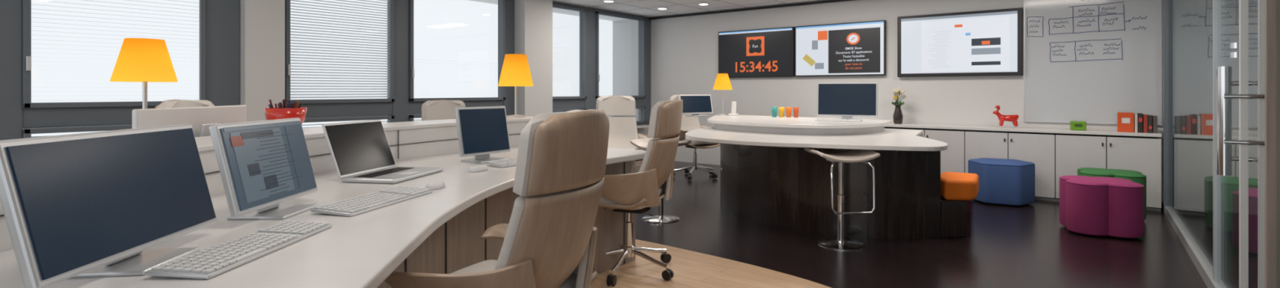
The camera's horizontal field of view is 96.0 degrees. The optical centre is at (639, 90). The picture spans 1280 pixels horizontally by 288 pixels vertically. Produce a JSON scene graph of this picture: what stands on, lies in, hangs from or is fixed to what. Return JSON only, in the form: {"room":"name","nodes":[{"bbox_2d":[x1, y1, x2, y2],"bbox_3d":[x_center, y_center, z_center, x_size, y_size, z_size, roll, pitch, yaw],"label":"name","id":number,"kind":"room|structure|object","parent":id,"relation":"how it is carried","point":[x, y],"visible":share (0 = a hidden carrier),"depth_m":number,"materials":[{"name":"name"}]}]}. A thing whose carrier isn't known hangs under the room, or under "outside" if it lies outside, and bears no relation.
{"room":"open-plan office","nodes":[
{"label":"open-plan office","id":0,"kind":"room"},
{"bbox_2d":[240,0,284,121],"bbox_3d":[-3.263,-0.035,4.973,0.160,2.310,0.300,0,0,38],"label":"column","id":1,"kind":"structure","parent":0,"point":[262,22],"depth_m":4.90,"materials":[{"name":"white paint"}]},
{"bbox_2d":[514,0,552,116],"bbox_3d":[-1.364,-0.035,7.322,0.240,2.310,0.460,0,0,38],"label":"column","id":2,"kind":"structure","parent":0,"point":[533,19],"depth_m":7.21,"materials":[{"name":"white paint"}]},
{"bbox_2d":[636,127,648,135],"bbox_3d":[-2.663,0.840,5.913,0.100,0.560,10.600,0,0,38],"label":"wall","id":3,"kind":"structure","parent":0,"point":[644,131],"depth_m":9.29,"materials":[{"name":"grey paint"}]},
{"bbox_2d":[22,0,205,138],"bbox_3d":[-3.831,-0.310,4.268,0.060,1.660,1.010,0,0,38],"label":"window","id":4,"kind":"structure","parent":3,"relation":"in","point":[28,58],"depth_m":4.04,"materials":[{"name":"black metal"}]},
{"bbox_2d":[31,0,199,137],"bbox_3d":[-3.894,-0.311,4.317,0.022,1.638,1.010,0,0,38],"label":"blind slats","id":5,"kind":"object","parent":3,"relation":"attached to","point":[34,0],"visible":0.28,"depth_m":4.28,"materials":[{"name":"white plastic"}]},
{"bbox_2d":[0,0,650,140],"bbox_3d":[-2.524,-0.305,6.058,0.120,1.770,8.600,0,0,38],"label":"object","id":6,"kind":"structure","parent":3,"relation":"attached to","point":[222,16],"depth_m":4.82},
{"bbox_2d":[284,0,394,122],"bbox_3d":[-2.841,-0.310,5.525,0.060,1.660,1.010,0,0,38],"label":"window","id":7,"kind":"structure","parent":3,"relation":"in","point":[288,65],"depth_m":5.50,"materials":[{"name":"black metal"}]},
{"bbox_2d":[290,0,389,128],"bbox_3d":[-2.904,-0.315,5.575,0.022,1.644,1.010,0,0,38],"label":"blind slats","id":8,"kind":"object","parent":3,"relation":"attached to","point":[291,0],"visible":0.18,"depth_m":5.57,"materials":[{"name":"white plastic"}]},
{"bbox_2d":[413,59,496,120],"bbox_3d":[-2.097,0.089,6.601,0.022,0.838,1.240,0,0,38],"label":"blind slats","id":9,"kind":"object","parent":3,"relation":"attached to","point":[423,60],"visible":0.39,"depth_m":6.58,"materials":[{"name":"white plastic"}]},
{"bbox_2d":[408,0,505,121],"bbox_3d":[-2.034,-0.310,6.551,0.060,1.660,1.240,0,0,38],"label":"window","id":10,"kind":"structure","parent":3,"relation":"in","point":[413,69],"depth_m":6.12,"materials":[{"name":"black metal"}]},
{"bbox_2d":[552,4,586,112],"bbox_3d":[-1.000,-0.310,7.881,0.040,1.660,0.750,0,0,38],"label":"window","id":11,"kind":"structure","parent":3,"relation":"in","point":[584,11],"depth_m":8.14,"materials":[{"name":"grey"}]},
{"bbox_2d":[595,11,645,123],"bbox_3d":[-0.280,-0.310,8.797,0.040,1.660,1.140,0,0,38],"label":"window","id":12,"kind":"structure","parent":3,"relation":"in","point":[597,13],"depth_m":9.00,"materials":[{"name":"grey"}]},
{"bbox_2d":[608,83,639,120],"bbox_3d":[-0.335,0.189,8.840,0.022,0.638,1.140,0,0,38],"label":"blind slats","id":13,"kind":"object","parent":3,"relation":"attached to","point":[608,83],"visible":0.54,"depth_m":9.18,"materials":[{"name":"grey plastic"}]},
{"bbox_2d":[636,124,648,128],"bbox_3d":[-2.561,0.570,5.833,0.200,0.030,8.600,0,0,38],"label":"window sill","id":14,"kind":"structure","parent":3,"relation":"attached to","point":[638,126],"depth_m":9.00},
{"bbox_2d":[468,0,824,21],"bbox_3d":[0.362,-1.240,3.533,9.200,0.100,10.600,0,0,38],"label":"ceiling","id":15,"kind":"structure","parent":0,"point":[646,3],"depth_m":8.06,"materials":[{"name":"white paint"}]},
{"bbox_2d":[602,0,614,2],"bbox_3d":[-0.413,-1.182,7.642,0.170,0.016,0.170,0,0,38],"label":"recessed light","id":16,"kind":"object","parent":15,"relation":"in","point":[605,1],"visible":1,"depth_m":7.60,"materials":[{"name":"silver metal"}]},
{"bbox_2d":[657,7,667,9],"bbox_3d":[0.324,-1.182,8.335,0.170,0.016,0.170,0,0,38],"label":"recessed light","id":17,"kind":"object","parent":15,"relation":"in","point":[658,8],"visible":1,"depth_m":8.29,"materials":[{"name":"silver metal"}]},
{"bbox_2d":[555,0,791,16],"bbox_3d":[0.554,-1.188,4.908,6.200,0.006,6.600,0,0,38],"label":"grid","id":18,"kind":"object","parent":15,"relation":"attached to","point":[567,0],"depth_m":8.03,"materials":[{"name":"grey metal"}]},
{"bbox_2d":[697,2,709,5],"bbox_3d":[0.874,-1.182,7.902,0.170,0.016,0.170,0,0,38],"label":"recessed light","id":19,"kind":"object","parent":15,"relation":"in","point":[700,3],"visible":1,"depth_m":7.86,"materials":[{"name":"silver metal"}]},
{"bbox_2d":[648,0,856,19],"bbox_3d":[2.582,-1.165,7.486,6.200,0.030,0.040,0,0,38],"label":"ceiling trim","id":20,"kind":"object","parent":15,"relation":"in","point":[828,1],"depth_m":8.22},
{"bbox_2d":[613,0,1257,214],"bbox_3d":[3.176,-0.035,7.108,9.200,2.310,0.100,0,0,38],"label":"wall","id":21,"kind":"structure","parent":0,"point":[684,51],"depth_m":6.83,"materials":[{"name":"white paint"}]},
{"bbox_2d":[719,22,884,76],"bbox_3d":[2.089,-0.525,7.821,2.330,0.650,0.002,0,0,38],"label":"wall-mounted screen","id":22,"kind":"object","parent":21,"relation":"attached to","point":[777,44],"depth_m":7.93,"materials":[{"name":"black"}]},
{"bbox_2d":[746,35,764,56],"bbox_3d":[1.636,-0.625,8.175,0.280,0.270,0.002,0,0,38],"label":"icon","id":23,"kind":"object","parent":22,"relation":"attached to","point":[762,53],"visible":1,"depth_m":8.18,"materials":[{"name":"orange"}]},
{"bbox_2d":[748,39,761,53],"bbox_3d":[1.635,-0.625,8.174,0.199,0.199,0.001,0,0,38],"label":"icon shape","id":24,"kind":"object","parent":23,"relation":"attached to","point":[757,42],"depth_m":8.17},
{"bbox_2d":[719,29,791,35],"bbox_3d":[1.619,-0.827,8.187,1.140,0.013,0.002,0,0,38],"label":"header","id":25,"kind":"object","parent":22,"relation":"attached to","point":[781,29],"visible":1,"depth_m":8.16,"materials":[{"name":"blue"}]},
{"bbox_2d":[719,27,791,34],"bbox_3d":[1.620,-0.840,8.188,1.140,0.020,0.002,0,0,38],"label":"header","id":26,"kind":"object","parent":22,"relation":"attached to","point":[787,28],"visible":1,"depth_m":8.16,"materials":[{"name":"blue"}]},
{"bbox_2d":[735,61,777,72],"bbox_3d":[1.646,-0.335,8.165,0.657,0.150,0.001,0,0,38],"label":"clock","id":27,"kind":"object","parent":22,"relation":"attached to","point":[768,65],"visible":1,"depth_m":8.14,"materials":[{"name":"orange"}]},
{"bbox_2d":[802,53,815,66],"bbox_3d":[2.255,-0.400,7.685,0.182,0.171,0.001,0,0,38],"label":"picture","id":28,"kind":"object","parent":22,"relation":"attached to","point":[807,59],"visible":1,"depth_m":7.68,"materials":[{"name":"yellow"}]},
{"bbox_2d":[814,62,823,69],"bbox_3d":[2.366,-0.320,7.599,0.120,0.080,0.002,0,0,38],"label":"picture","id":29,"kind":"object","parent":22,"relation":"attached to","point":[817,65],"visible":1,"depth_m":7.60,"materials":[{"name":"grey"}]},
{"bbox_2d":[812,31,827,49],"bbox_3d":[2.370,-0.660,7.596,0.210,0.240,0.002,0,0,38],"label":"picture","id":30,"kind":"object","parent":22,"relation":"attached to","point":[822,35],"depth_m":7.59,"materials":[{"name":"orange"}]},
{"bbox_2d":[795,21,884,29],"bbox_3d":[2.558,-0.840,7.450,1.135,0.020,0.002,0,0,38],"label":"header","id":31,"kind":"object","parent":22,"relation":"attached to","point":[880,21],"visible":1,"depth_m":7.42,"materials":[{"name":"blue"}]},
{"bbox_2d":[846,32,859,44],"bbox_3d":[2.712,-0.655,7.327,0.170,0.150,0.001,0,0,38],"label":"badge","id":32,"kind":"object","parent":22,"relation":"attached to","point":[852,33],"visible":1,"depth_m":7.33,"materials":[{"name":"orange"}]},
{"bbox_2d":[828,26,879,73],"bbox_3d":[2.717,-0.500,7.325,0.650,0.560,0.002,0,0,38],"label":"article","id":33,"kind":"object","parent":22,"relation":"attached to","point":[869,37],"visible":1,"depth_m":7.31,"materials":[{"name":"black"}]},
{"bbox_2d":[835,51,871,53],"bbox_3d":[2.715,-0.480,7.323,0.452,0.039,0.001,0,0,38],"label":"article text","id":34,"kind":"object","parent":33,"relation":"attached to","point":[837,51],"depth_m":7.35},
{"bbox_2d":[843,54,864,57],"bbox_3d":[2.715,-0.435,7.323,0.273,0.031,0.001,0,0,38],"label":"article text","id":35,"kind":"object","parent":33,"relation":"attached to","point":[860,55],"depth_m":7.30},
{"bbox_2d":[718,20,885,77],"bbox_3d":[2.107,-0.525,7.848,2.360,0.680,0.060,0,0,38],"label":"frame","id":36,"kind":"object","parent":21,"relation":"attached to","point":[793,28],"visible":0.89,"depth_m":7.81,"materials":[{"name":"black plastic"}]},
{"bbox_2d":[897,7,1022,78],"bbox_3d":[3.642,-0.525,6.626,1.270,0.750,0.078,0,0,38],"label":"television","id":37,"kind":"object","parent":21,"relation":"attached to","point":[983,42],"visible":1,"depth_m":6.57,"materials":[{"name":"black plastic"}]},
{"bbox_2d":[1023,0,1162,125],"bbox_3d":[4.604,-0.390,5.904,1.116,1.461,0.030,0,0,38],"label":"whiteboard","id":38,"kind":"object","parent":21,"relation":"attached to","point":[1089,61],"visible":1,"depth_m":5.88,"materials":[{"name":"white glass"}]},
{"bbox_2d":[635,160,1257,287],"bbox_3d":[0.362,1.170,3.533,9.200,0.100,10.600,0,0,38],"label":"floor","id":39,"kind":"structure","parent":0,"point":[1027,246],"depth_m":4.06,"materials":[{"name":"black wood"}]},
{"bbox_2d":[595,95,648,163],"bbox_3d":[-0.204,0.586,5.905,0.633,1.058,0.639,0,0,-12],"label":"office chair","id":40,"kind":"object","parent":39,"relation":"on","point":[623,130],"visible":0.34,"depth_m":6.11,"materials":[{"name":"beige leather"}]},
{"bbox_2d":[614,147,635,149],"bbox_3d":[-0.196,0.641,5.852,0.478,0.095,0.419,0,0,-12],"label":"seat cushion","id":41,"kind":"object","parent":40,"relation":"on","point":[615,148],"depth_m":5.93,"materials":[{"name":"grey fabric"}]},
{"bbox_2d":[630,137,691,223],"bbox_3d":[0.164,0.776,5.001,0.378,0.688,0.425,0,0,-40],"label":"bar stool","id":42,"kind":"object","parent":39,"relation":"on","point":[642,144],"visible":0.53,"depth_m":4.99,"materials":[{"name":"silver metal"}]},
{"bbox_2d":[669,94,719,179],"bbox_3d":[0.706,0.586,7.472,0.633,1.058,0.639,0,0,-33],"label":"office chair","id":43,"kind":"object","parent":39,"relation":"on","point":[688,123],"visible":0.34,"depth_m":7.44,"materials":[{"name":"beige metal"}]},
{"bbox_2d":[680,137,719,145],"bbox_3d":[0.733,0.641,7.426,0.478,0.095,0.419,0,0,-33],"label":"seat cushion","id":44,"kind":"object","parent":43,"relation":"on","point":[693,142],"depth_m":7.24,"materials":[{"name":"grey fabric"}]},
{"bbox_2d":[590,239,831,287],"bbox_3d":[-1.550,1.118,2.413,6.035,0.004,4.874,0,0,38],"label":"floor","id":45,"kind":"structure","parent":39,"relation":"on","point":[691,269],"depth_m":3.47,"materials":[{"name":"beige wood"}]},
{"bbox_2d":[155,99,214,108],"bbox_3d":[-2.448,0.586,3.416,0.639,1.058,0.633,0,0,0],"label":"office chair","id":46,"kind":"object","parent":45,"relation":"on","point":[171,103],"visible":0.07,"depth_m":3.41,"materials":[{"name":"beige leather"}]},
{"bbox_2d":[0,115,645,287],"bbox_3d":[-1.406,0.658,2.300,2.597,0.916,5.242,0,0,8],"label":"curved desk","id":47,"kind":"object","parent":45,"relation":"on","point":[440,231],"visible":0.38,"depth_m":2.03,"materials":[{"name":"white paint"}]},
{"bbox_2d":[0,124,217,287],"bbox_3d":[-1.137,0.240,1.293,0.170,0.300,0.540,0,0,-7],"label":"monitor","id":48,"kind":"object","parent":47,"relation":"on","point":[90,204],"visible":0.97,"depth_m":1.21,"materials":[{"name":"silver metal"}]},
{"bbox_2d":[109,38,177,109],"bbox_3d":[-2.318,0.076,2.697,0.243,0.628,0.243,0,0,38],"label":"table lamp","id":49,"kind":"object","parent":47,"relation":"on","point":[144,60],"visible":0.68,"depth_m":2.63,"materials":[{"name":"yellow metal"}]},
{"bbox_2d":[132,105,246,137],"bbox_3d":[-1.981,0.233,2.595,0.170,0.315,0.667,0,0,-2],"label":"monitor","id":50,"kind":"object","parent":47,"relation":"on","point":[201,118],"visible":0.33,"depth_m":2.55,"materials":[{"name":"white paint"}]},
{"bbox_2d":[145,220,332,279],"bbox_3d":[-0.948,0.379,1.414,0.135,0.021,0.460,0,0,1],"label":"keyboard","id":51,"kind":"object","parent":47,"relation":"on","point":[209,263],"visible":1,"depth_m":1.34,"materials":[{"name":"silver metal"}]},
{"bbox_2d":[208,117,317,219],"bbox_3d":[-1.159,0.243,1.827,0.170,0.293,0.419,0,0,-1],"label":"monitor","id":52,"kind":"object","parent":47,"relation":"on","point":[263,165],"visible":0.99,"depth_m":1.77,"materials":[{"name":"silver metal"}]},
{"bbox_2d":[263,99,306,124],"bbox_3d":[-1.758,0.123,2.860,0.184,0.157,0.184,0,0,38],"label":"bowl","id":53,"kind":"object","parent":47,"relation":"on","point":[287,109],"visible":0.56,"depth_m":2.81,"materials":[{"name":"red plastic"}]},
{"bbox_2d":[310,186,432,217],"bbox_3d":[-0.912,0.379,2.003,0.150,0.021,0.440,0,0,13],"label":"keyboard","id":54,"kind":"object","parent":47,"relation":"on","point":[355,206],"visible":1,"depth_m":1.94,"materials":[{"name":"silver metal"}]},
{"bbox_2d":[321,119,443,183],"bbox_3d":[-1.151,0.266,2.612,0.343,0.244,0.394,0,0,11],"label":"laptop","id":55,"kind":"object","parent":47,"relation":"on","point":[362,148],"visible":1,"depth_m":2.59,"materials":[{"name":"silver metal"}]},
{"bbox_2d":[425,180,444,190],"bbox_3d":[-0.815,0.376,2.296,0.060,0.027,0.110,0,0,2],"label":"computer mouse","id":56,"kind":"object","parent":47,"relation":"on","point":[435,184],"visible":0.96,"depth_m":2.26,"materials":[{"name":"white plastic"}]},
{"bbox_2d":[468,164,488,173],"bbox_3d":[-0.780,0.376,2.777,0.060,0.027,0.110,0,0,25],"label":"computer mouse","id":57,"kind":"object","parent":47,"relation":"on","point":[478,168],"visible":1,"depth_m":2.75,"materials":[{"name":"white plastic"}]},
{"bbox_2d":[454,106,511,164],"bbox_3d":[-0.857,0.240,3.179,0.170,0.299,0.341,0,0,35],"label":"monitor","id":58,"kind":"object","parent":47,"relation":"on","point":[482,131],"visible":0.99,"depth_m":3.15,"materials":[{"name":"silver metal"}]},
{"bbox_2d":[486,158,517,167],"bbox_3d":[-0.637,0.379,3.072,0.120,0.020,0.360,0,0,35],"label":"keyboard","id":59,"kind":"object","parent":47,"relation":"on","point":[510,162],"visible":0.48,"depth_m":2.95,"materials":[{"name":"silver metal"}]},
{"bbox_2d":[497,53,533,117],"bbox_3d":[-0.925,-0.033,4.291,0.259,0.465,0.259,0,0,38],"label":"table lamp","id":60,"kind":"object","parent":47,"relation":"on","point":[515,72],"visible":0.97,"depth_m":4.21,"materials":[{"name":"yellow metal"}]},
{"bbox_2d":[421,99,465,120],"bbox_3d":[-1.604,0.602,5.023,0.614,1.026,0.620,0,0,-43],"label":"office chair","id":61,"kind":"object","parent":45,"relation":"on","point":[441,109],"visible":0.05,"depth_m":5.16,"materials":[{"name":"beige leather"}]},
{"bbox_2d":[383,109,609,287],"bbox_3d":[-0.419,0.586,1.782,0.639,1.058,0.633,0,0,24],"label":"office chair","id":62,"kind":"object","parent":45,"relation":"on","point":[549,237],"visible":0.94,"depth_m":1.56,"materials":[{"name":"beige leather"}]},
{"bbox_2d":[448,259,577,287],"bbox_3d":[-0.466,0.641,1.807,0.419,0.095,0.478,0,0,24],"label":"seat cushion","id":63,"kind":"object","parent":62,"relation":"on","point":[486,265],"depth_m":1.92,"materials":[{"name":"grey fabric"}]},
{"bbox_2d":[598,99,683,285],"bbox_3d":[-0.053,0.586,3.557,0.639,1.058,0.633,0,0,21],"label":"office chair","id":64,"kind":"object","parent":45,"relation":"on","point":[652,180],"visible":0.81,"depth_m":3.33,"materials":[{"name":"beige leather"}]},
{"bbox_2d":[599,185,664,209],"bbox_3d":[-0.102,0.641,3.579,0.419,0.095,0.478,0,0,21],"label":"seat cushion","id":65,"kind":"object","parent":64,"relation":"on","point":[639,196],"depth_m":3.31,"materials":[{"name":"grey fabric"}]},
{"bbox_2d":[684,115,947,239],"bbox_3d":[1.545,0.708,5.499,2.200,0.825,2.668,0,0,20],"label":"desk","id":66,"kind":"object","parent":39,"relation":"on","point":[767,175],"depth_m":4.52,"materials":[{"name":"brown wood"}]},
{"bbox_2d":[678,94,712,116],"bbox_3d":[0.640,0.173,6.574,0.435,0.244,0.170,0,0,-29],"label":"monitor","id":67,"kind":"object","parent":66,"relation":"on","point":[693,104],"visible":0.92,"depth_m":6.56,"materials":[{"name":"white paint"}]},
{"bbox_2d":[712,73,732,115],"bbox_3d":[0.976,0.049,6.803,0.233,0.491,0.233,0,0,38],"label":"table lamp","id":68,"kind":"object","parent":66,"relation":"on","point":[722,82],"visible":0.95,"depth_m":6.74,"materials":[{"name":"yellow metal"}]},
{"bbox_2d":[728,101,738,115],"bbox_3d":[1.083,0.213,6.681,0.100,0.164,0.100,0,0,21],"label":"cordless phone","id":69,"kind":"object","parent":66,"relation":"on","point":[733,103],"visible":0.99,"depth_m":6.68,"materials":[{"name":"white paint"}]},
{"bbox_2d":[771,106,777,117],"bbox_3d":[1.480,0.240,6.343,0.063,0.111,0.063,0,0,38],"label":"drinking glass","id":70,"kind":"object","parent":66,"relation":"on","point":[774,109],"visible":1,"depth_m":6.32,"materials":[{"name":"teal glass"}]},
{"bbox_2d":[778,106,784,117],"bbox_3d":[1.551,0.240,6.313,0.063,0.111,0.063,0,0,38],"label":"drinking glass","id":71,"kind":"object","parent":66,"relation":"on","point":[781,109],"visible":1,"depth_m":6.29,"materials":[{"name":"yellow glass"}]},
{"bbox_2d":[786,106,791,117],"bbox_3d":[1.622,0.240,6.282,0.063,0.111,0.063,0,0,38],"label":"drinking glass","id":72,"kind":"object","parent":66,"relation":"on","point":[788,109],"visible":1,"depth_m":6.26,"materials":[{"name":"orange glass"}]},
{"bbox_2d":[792,106,799,117],"bbox_3d":[1.694,0.240,6.251,0.063,0.111,0.063,0,0,38],"label":"drinking glass","id":73,"kind":"object","parent":66,"relation":"on","point":[796,109],"visible":0.89,"depth_m":6.23,"materials":[{"name":"orange"}]},
{"bbox_2d":[814,118,862,121],"bbox_3d":[1.905,0.284,5.525,0.420,0.020,0.120,0,0,25],"label":"keyboard","id":74,"kind":"object","parent":66,"relation":"on","point":[817,119],"visible":1,"depth_m":5.49,"materials":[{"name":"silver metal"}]},
{"bbox_2d":[817,82,877,119],"bbox_3d":[2.078,0.109,5.789,0.575,0.372,0.170,0,0,25],"label":"desktop computer","id":75,"kind":"object","parent":66,"relation":"on","point":[847,100],"visible":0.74,"depth_m":5.77,"materials":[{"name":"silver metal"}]},
{"bbox_2d":[804,147,879,250],"bbox_3d":[1.461,0.776,4.164,0.425,0.688,0.378,0,0,-5],"label":"bar stool","id":76,"kind":"object","parent":39,"relation":"on","point":[853,156],"visible":0.94,"depth_m":4.12,"materials":[{"name":"silver metal"}]},
{"bbox_2d":[940,172,978,237],"bbox_3d":[2.511,0.902,4.582,0.320,0.435,0.603,0,0,38],"label":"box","id":77,"kind":"object","parent":39,"relation":"on","point":[958,191],"visible":0.91,"depth_m":4.38,"materials":[{"name":"orange fabric"}]},
{"bbox_2d":[940,172,978,200],"bbox_3d":[2.530,0.762,4.590,0.300,0.155,0.568,0,0,38],"label":"cushion","id":78,"kind":"object","parent":77,"relation":"on","point":[954,186],"depth_m":4.38,"materials":[{"name":"orange fabric"}]},
{"bbox_2d":[968,158,1035,205],"bbox_3d":[3.619,0.909,5.779,0.569,0.422,0.511,0,0,30],"label":"pouf","id":79,"kind":"object","parent":39,"relation":"on","point":[1011,182],"visible":0.94,"depth_m":5.57,"materials":[{"name":"blue fabric"}]},
{"bbox_2d":[884,122,1162,211],"bbox_3d":[3.572,0.760,6.472,3.380,0.720,0.400,0,0,38],"label":"base cabinet","id":80,"kind":"object","parent":39,"relation":"on","point":[1054,156],"visible":0.48,"depth_m":5.79,"materials":[{"name":"grey"}]},
{"bbox_2d":[884,122,1162,137],"bbox_3d":[3.572,0.415,6.472,3.380,0.030,0.400,0,0,38],"label":"countertop","id":81,"kind":"structure","parent":80,"relation":"on","point":[1061,131],"depth_m":6.01,"materials":[{"name":"white paint"}]},
{"bbox_2d":[891,87,906,124],"bbox_3d":[3.078,0.183,6.860,0.162,0.434,0.142,0,0,38],"label":"flower vase","id":82,"kind":"object","parent":81,"relation":"on","point":[897,116],"visible":1,"depth_m":6.84,"materials":[{"name":"ceramic"}]},
{"bbox_2d":[992,105,1018,126],"bbox_3d":[3.908,0.273,6.157,0.240,0.224,0.104,0,0,21],"label":"reindeer figurine","id":83,"kind":"object","parent":81,"relation":"on","point":[1002,118],"visible":1,"depth_m":6.14,"materials":[{"name":"red ceramic"}]},
{"bbox_2d":[1070,120,1086,130],"bbox_3d":[4.389,0.355,5.771,0.125,0.090,0.092,0,0,32],"label":"box","id":84,"kind":"object","parent":81,"relation":"on","point":[1074,125],"visible":1,"depth_m":5.74,"materials":[{"name":"green"}]},
{"bbox_2d":[1117,112,1157,133],"bbox_3d":[4.746,0.307,5.502,0.285,0.185,0.132,0,0,38],"label":"book stack","id":85,"kind":"object","parent":81,"relation":"on","point":[1126,122],"visible":1,"depth_m":5.46,"materials":[{"name":"orange paper"}]},
{"bbox_2d":[1117,112,1133,132],"bbox_3d":[4.682,0.307,5.554,0.120,0.185,0.130,0,0,38],"label":"book","id":86,"kind":"object","parent":85,"relation":"on","point":[1125,120],"depth_m":5.50,"materials":[{"name":"orange paper"}]},
{"bbox_2d":[1133,114,1137,132],"bbox_3d":[4.741,0.315,5.507,0.020,0.170,0.130,0,0,38],"label":"book","id":87,"kind":"object","parent":85,"relation":"on","point":[1135,116],"depth_m":5.46,"materials":[{"name":"grey paper"}]},
{"bbox_2d":[1137,113,1142,133],"bbox_3d":[4.765,0.310,5.489,0.035,0.180,0.130,0,0,38],"label":"book","id":88,"kind":"object","parent":85,"relation":"on","point":[1140,116],"depth_m":5.44,"materials":[{"name":"grey paper"}]},
{"bbox_2d":[1142,114,1147,133],"bbox_3d":[4.794,0.315,5.466,0.030,0.170,0.130,0,0,38],"label":"book","id":89,"kind":"object","parent":85,"relation":"on","point":[1144,116],"depth_m":5.42,"materials":[{"name":"red paper"}]},
{"bbox_2d":[1147,115,1152,133],"bbox_3d":[4.820,0.318,5.446,0.030,0.165,0.130,0,0,38],"label":"book","id":90,"kind":"object","parent":85,"relation":"on","point":[1149,117],"depth_m":5.39,"materials":[{"name":"grey paper"}]},
{"bbox_2d":[1152,115,1157,133],"bbox_3d":[4.847,0.320,5.424,0.030,0.160,0.130,0,0,38],"label":"book","id":91,"kind":"object","parent":85,"relation":"on","point":[1154,117],"depth_m":5.37,"materials":[{"name":"grey paper"}]},
{"bbox_2d":[1059,175,1144,238],"bbox_3d":[3.631,0.909,4.549,0.480,0.422,0.480,0,0,24],"label":"pouf","id":92,"kind":"object","parent":39,"relation":"on","point":[1110,206],"visible":1,"depth_m":4.36,"materials":[{"name":"pink fabric"}]},
{"bbox_2d":[1077,168,1146,219],"bbox_3d":[4.176,0.914,5.112,0.455,0.412,0.455,0,0,32],"label":"pouf","id":93,"kind":"object","parent":39,"relation":"on","point":[1138,177],"visible":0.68,"depth_m":4.97,"materials":[{"name":"green fabric"}]},
{"bbox_2d":[1161,199,1229,287],"bbox_3d":[3.269,1.085,3.281,0.060,0.070,5.800,0,0,38],"label":"rail","id":94,"kind":"object","parent":39,"relation":"on","point":[1204,265],"visible":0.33,"depth_m":3.85,"materials":[{"name":"silver metal"}]},
{"bbox_2d":[1163,0,1174,207],"bbox_3d":[4.803,-0.040,5.230,0.070,2.200,0.060,0,0,38],"label":"post","id":95,"kind":"object","parent":94,"relation":"on","point":[1168,5],"visible":1,"depth_m":5.21,"materials":[{"name":"grey metal"}]},
{"bbox_2d":[1213,0,1223,283],"bbox_3d":[3.176,-0.040,3.163,0.040,2.200,0.030,0,0,38],"label":"post","id":96,"kind":"object","parent":94,"relation":"on","point":[1218,5],"visible":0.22,"depth_m":3.15,"materials":[{"name":"silver metal"}]},
{"bbox_2d":[1257,0,1264,287],"bbox_3d":[2.486,-0.040,2.294,0.030,2.200,0.030,0,0,38],"label":"post","id":97,"kind":"object","parent":94,"relation":"on","point":[1260,2],"visible":0.5,"depth_m":2.29,"materials":[{"name":"white metal"}]},
{"bbox_2d":[1264,0,1279,287],"bbox_3d":[2.378,-0.040,2.149,0.060,2.200,0.030,0,0,38],"label":"post","id":98,"kind":"object","parent":94,"relation":"on","point":[1272,7],"visible":1,"depth_m":2.15,"materials":[{"name":"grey brushed aluminium"}]},
{"bbox_3d":[3.269,-0.040,3.281,0.012,2.200,5.700,0,0,38],"label":"glass","id":99,"kind":"object","parent":94,"relation":"on","visible":0},
{"bbox_2d":[1239,0,1248,287],"bbox_3d":[2.441,-0.040,2.329,0.022,2.200,0.030,0,0,38],"label":"post","id":100,"kind":"object","parent":99,"relation":"attached to","point":[1243,4],"visible":1,"depth_m":2.32,"materials":[{"name":"white metal"}]},
{"bbox_2d":[1216,42,1264,175],"bbox_3d":[2.521,0.087,2.427,0.120,0.577,0.313,0,0,38],"label":"door handle","id":101,"kind":"object","parent":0,"point":[1224,83],"depth_m":2.53,"materials":[{"name":"silver metal"}]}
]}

